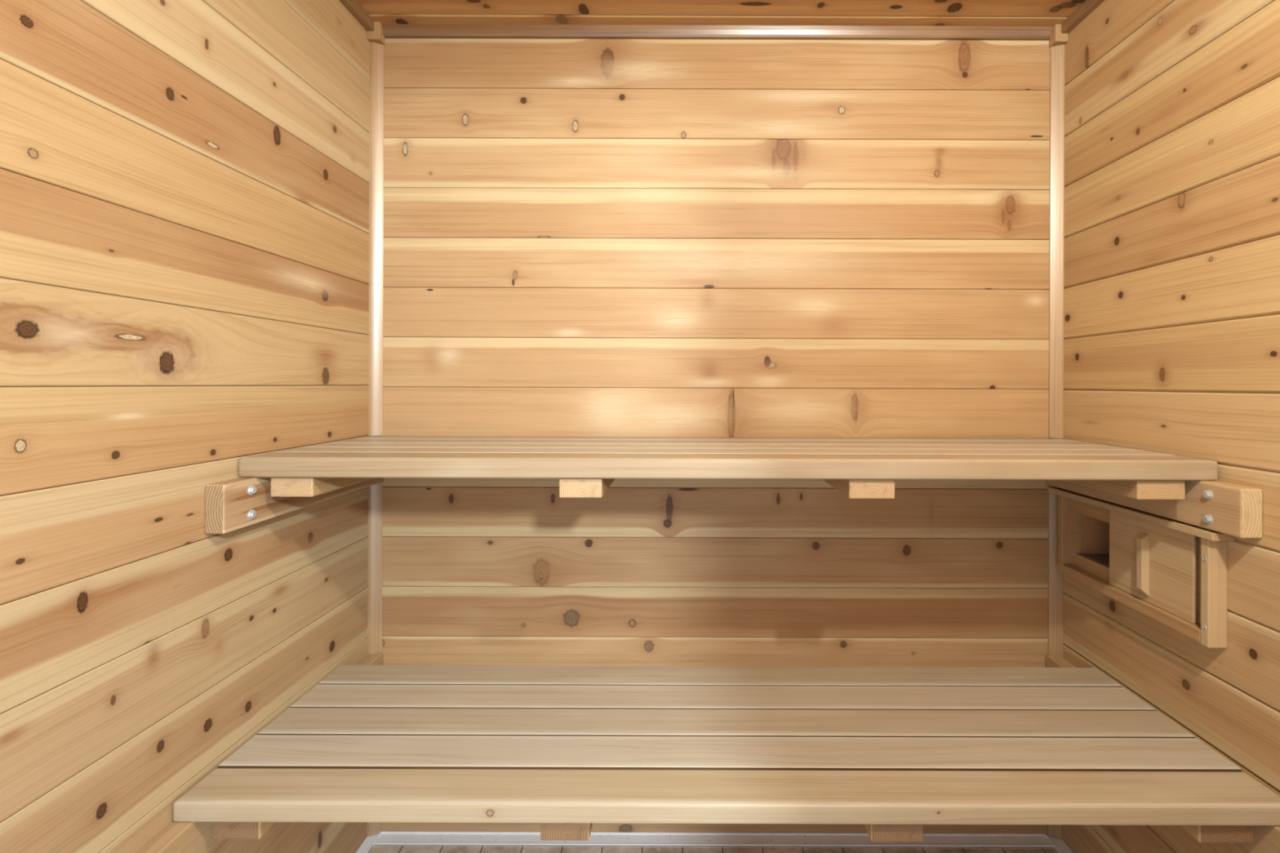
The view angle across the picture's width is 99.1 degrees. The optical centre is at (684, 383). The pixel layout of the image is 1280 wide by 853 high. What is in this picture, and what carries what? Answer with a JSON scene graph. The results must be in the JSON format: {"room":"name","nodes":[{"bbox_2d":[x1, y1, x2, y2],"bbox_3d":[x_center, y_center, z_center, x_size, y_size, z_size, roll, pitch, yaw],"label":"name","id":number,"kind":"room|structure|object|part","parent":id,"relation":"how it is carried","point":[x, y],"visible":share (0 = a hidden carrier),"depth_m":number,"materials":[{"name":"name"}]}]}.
{"room":"sauna","nodes":[
{"label":"sauna","id":0,"kind":"room"},
{"bbox_2d":[0,0,371,852],"bbox_3d":[-0.854,0.127,0.675,0.020,2.174,1.590,0,0,0],"label":"wall","id":1,"kind":"structure","parent":0,"point":[184,184],"depth_m":0.88,"materials":[{"name":"beige wood"}]},
{"bbox_2d":[137,652,382,852],"bbox_3d":[-0.826,0.767,1.146,0.042,0.088,0.646,0,0,0],"label":"board","id":2,"kind":"object","parent":1,"relation":"attached to","point":[178,837],"visible":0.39,"depth_m":0.89,"materials":[{"name":"brown wood"}]},
{"bbox_2d":[173,665,1279,843],"bbox_3d":[0.083,0.729,1.116,1.853,0.072,0.441,0,0,0],"label":"bench","id":3,"kind":"object","parent":2,"relation":"on","point":[893,752],"visible":1,"depth_m":1.01,"materials":[{"name":"brown wood"}]},
{"bbox_2d":[204,477,383,533],"bbox_3d":[-0.824,0.221,1.213,0.042,0.088,0.513,0,0,0],"label":"board","id":4,"kind":"object","parent":1,"relation":"attached to","point":[235,504],"visible":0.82,"depth_m":1.01,"materials":[{"name":"brown wood"}]},
{"bbox_2d":[238,436,1217,499],"bbox_3d":[0.083,0.180,1.234,1.850,0.076,0.419,0,0,0],"label":"bench","id":5,"kind":"object","parent":4,"relation":"on","point":[584,467],"visible":1,"depth_m":1.03,"materials":[{"name":"brown wood"}]},
{"bbox_2d":[339,0,373,31],"bbox_3d":[-0.831,-0.948,0.671,0.020,0.026,1.541,0,0,0],"label":"trim","id":6,"kind":"structure","parent":1,"relation":"attached to","point":[353,6],"depth_m":1.39,"materials":[{"name":"brown wood"}]},
{"bbox_2d":[355,831,382,852],"bbox_3d":[-0.833,1.211,0.685,0.031,0.006,1.570,0,0,0],"label":"trim","id":7,"kind":"structure","parent":1,"relation":"attached to","point":[368,843],"depth_m":1.43,"materials":[{"name":"white metal"}]},
{"bbox_2d":[371,38,1059,834],"bbox_3d":[0.085,0.131,1.480,1.859,2.174,0.020,0,0,0],"label":"wall","id":8,"kind":"structure","parent":0,"point":[588,237],"depth_m":1.47,"materials":[{"name":"beige wood"}]},
{"bbox_2d":[367,822,381,835],"bbox_3d":[-0.832,1.011,1.462,0.030,0.397,0.015,0,0,0],"label":"trim","id":9,"kind":"structure","parent":8,"relation":"attached to","point":[373,828],"depth_m":1.46,"materials":[{"name":"brown wood"}]},
{"bbox_2d":[367,482,382,654],"bbox_3d":[-0.831,0.494,1.462,0.030,0.458,0.015,0,0,0],"label":"trim","id":10,"kind":"structure","parent":8,"relation":"attached to","point":[374,605],"depth_m":1.46,"materials":[{"name":"brown wood"}]},
{"bbox_2d":[368,41,384,435],"bbox_3d":[-0.828,-0.387,1.462,0.030,1.054,0.015,0,0,0],"label":"trim","id":11,"kind":"structure","parent":8,"relation":"attached to","point":[376,50],"depth_m":1.46,"materials":[{"name":"brown wood"}]},
{"bbox_2d":[367,21,385,45],"bbox_3d":[-0.824,-0.938,1.456,0.034,0.047,0.029,0,0,0],"label":"trim","id":12,"kind":"structure","parent":8,"relation":"attached to","point":[376,36],"depth_m":1.44,"materials":[{"name":"brown wood"}]},
{"bbox_2d":[373,831,1053,848],"bbox_3d":[0.078,1.214,1.450,1.790,0.006,0.040,0,0,0],"label":"trim","id":13,"kind":"structure","parent":8,"relation":"attached to","point":[424,838],"depth_m":1.45,"materials":[{"name":"white metal"}]},
{"bbox_2d":[381,23,1053,39],"bbox_3d":[0.089,-0.945,1.461,1.793,0.026,0.018,0,0,0],"label":"trim","id":14,"kind":"structure","parent":8,"relation":"attached to","point":[389,30],"depth_m":1.46,"materials":[{"name":"brown wood"}]},
{"bbox_2d":[1047,824,1062,838],"bbox_3d":[0.997,1.017,1.462,0.030,0.397,0.015,0,0,0],"label":"trim","id":15,"kind":"structure","parent":8,"relation":"attached to","point":[1053,830],"depth_m":1.46,"materials":[{"name":"brown wood"}]},
{"bbox_2d":[1047,484,1062,657],"bbox_3d":[0.998,0.501,1.462,0.030,0.458,0.015,0,0,0],"label":"trim","id":16,"kind":"structure","parent":8,"relation":"attached to","point":[1055,639],"depth_m":1.46,"materials":[{"name":"brown wood"}]},
{"bbox_2d":[1048,44,1065,438],"bbox_3d":[1.001,-0.381,1.462,0.030,1.054,0.015,0,0,0],"label":"trim","id":17,"kind":"structure","parent":8,"relation":"attached to","point":[1057,53],"depth_m":1.46,"materials":[{"name":"brown wood"}]},
{"bbox_2d":[1048,23,1068,47],"bbox_3d":[1.002,-0.931,1.456,0.034,0.047,0.029,0,0,0],"label":"trim","id":18,"kind":"structure","parent":8,"relation":"attached to","point":[1057,38],"depth_m":1.44,"materials":[{"name":"brown wood"}]},
{"bbox_2d":[368,838,1071,852],"bbox_3d":[0.081,1.228,0.675,1.899,0.020,1.630,0,0,0],"label":"floor","id":19,"kind":"structure","parent":0,"point":[375,849],"depth_m":1.42,"materials":[{"name":"tile"}]},
{"bbox_2d":[356,0,1085,26],"bbox_3d":[0.089,-0.968,0.674,1.859,0.020,1.588,0,0,0],"label":"ceiling","id":20,"kind":"structure","parent":0,"point":[635,12],"depth_m":1.40,"materials":[{"name":"brown wood"}]},
{"bbox_2d":[1059,0,1279,852],"bbox_3d":[1.025,0.134,0.675,0.020,2.174,1.590,0,0,0],"label":"wall","id":21,"kind":"structure","parent":0,"point":[1171,313],"depth_m":1.11,"materials":[{"name":"beige wood"}]},
{"bbox_2d":[1044,833,1073,852],"bbox_3d":[0.992,1.218,0.685,0.038,0.006,1.570,0,0,0],"label":"trim","id":22,"kind":"structure","parent":21,"relation":"attached to","point":[1060,846],"depth_m":1.44,"materials":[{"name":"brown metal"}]},
{"bbox_2d":[1061,0,1104,33],"bbox_3d":[1.009,-0.942,0.671,0.020,0.026,1.541,0,0,0],"label":"trim","id":23,"kind":"structure","parent":21,"relation":"attached to","point":[1083,11],"depth_m":1.38,"materials":[{"name":"brown wood"}]},
{"bbox_2d":[1048,487,1235,648],"bbox_3d":[1.037,0.384,1.226,0.132,0.218,0.454,0,0,0],"label":"air vent","id":24,"kind":"object","parent":21,"relation":"in","point":[1174,573],"visible":0.98,"depth_m":1.15,"materials":[{"name":"brown wood"}]},
{"bbox_3d":[0.995,0.478,1.227,0.036,0.024,0.391,0,0,0],"label":"rail","id":25,"kind":"part","parent":24,"relation":"part of","materials":[{"name":"brown wood"}]},
{"bbox_3d":[0.980,0.386,1.162,0.017,0.134,0.014,0,0,0],"label":"handle","id":26,"kind":"part","parent":24,"relation":"part of","materials":[{"name":"beige wood"}]},
{"bbox_3d":[0.992,0.378,1.161,0.006,0.176,0.210,0,0,0],"label":"sliding panel","id":27,"kind":"part","parent":24,"relation":"part of","materials":[{"name":"brown wood"}]},
{"bbox_3d":[0.996,0.391,1.022,0.036,0.204,0.016,0,0,0],"label":"post","id":28,"kind":"part","parent":24,"relation":"part of","materials":[{"name":"beige wood"}]},
{"bbox_2d":[1045,480,1262,538],"bbox_3d":[0.992,0.227,1.211,0.046,0.088,0.517,0,0,0],"label":"board","id":29,"kind":"object","parent":21,"relation":"attached to","point":[1233,509],"visible":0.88,"depth_m":1.01,"materials":[{"name":"beige wood"}]},
{"bbox_2d":[1045,654,1279,852],"bbox_3d":[0.990,0.774,1.146,0.045,0.088,0.646,0,0,0],"label":"board","id":30,"kind":"object","parent":21,"relation":"attached to","point":[1266,838],"visible":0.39,"depth_m":0.92,"materials":[{"name":"brown wood"}]}
]}

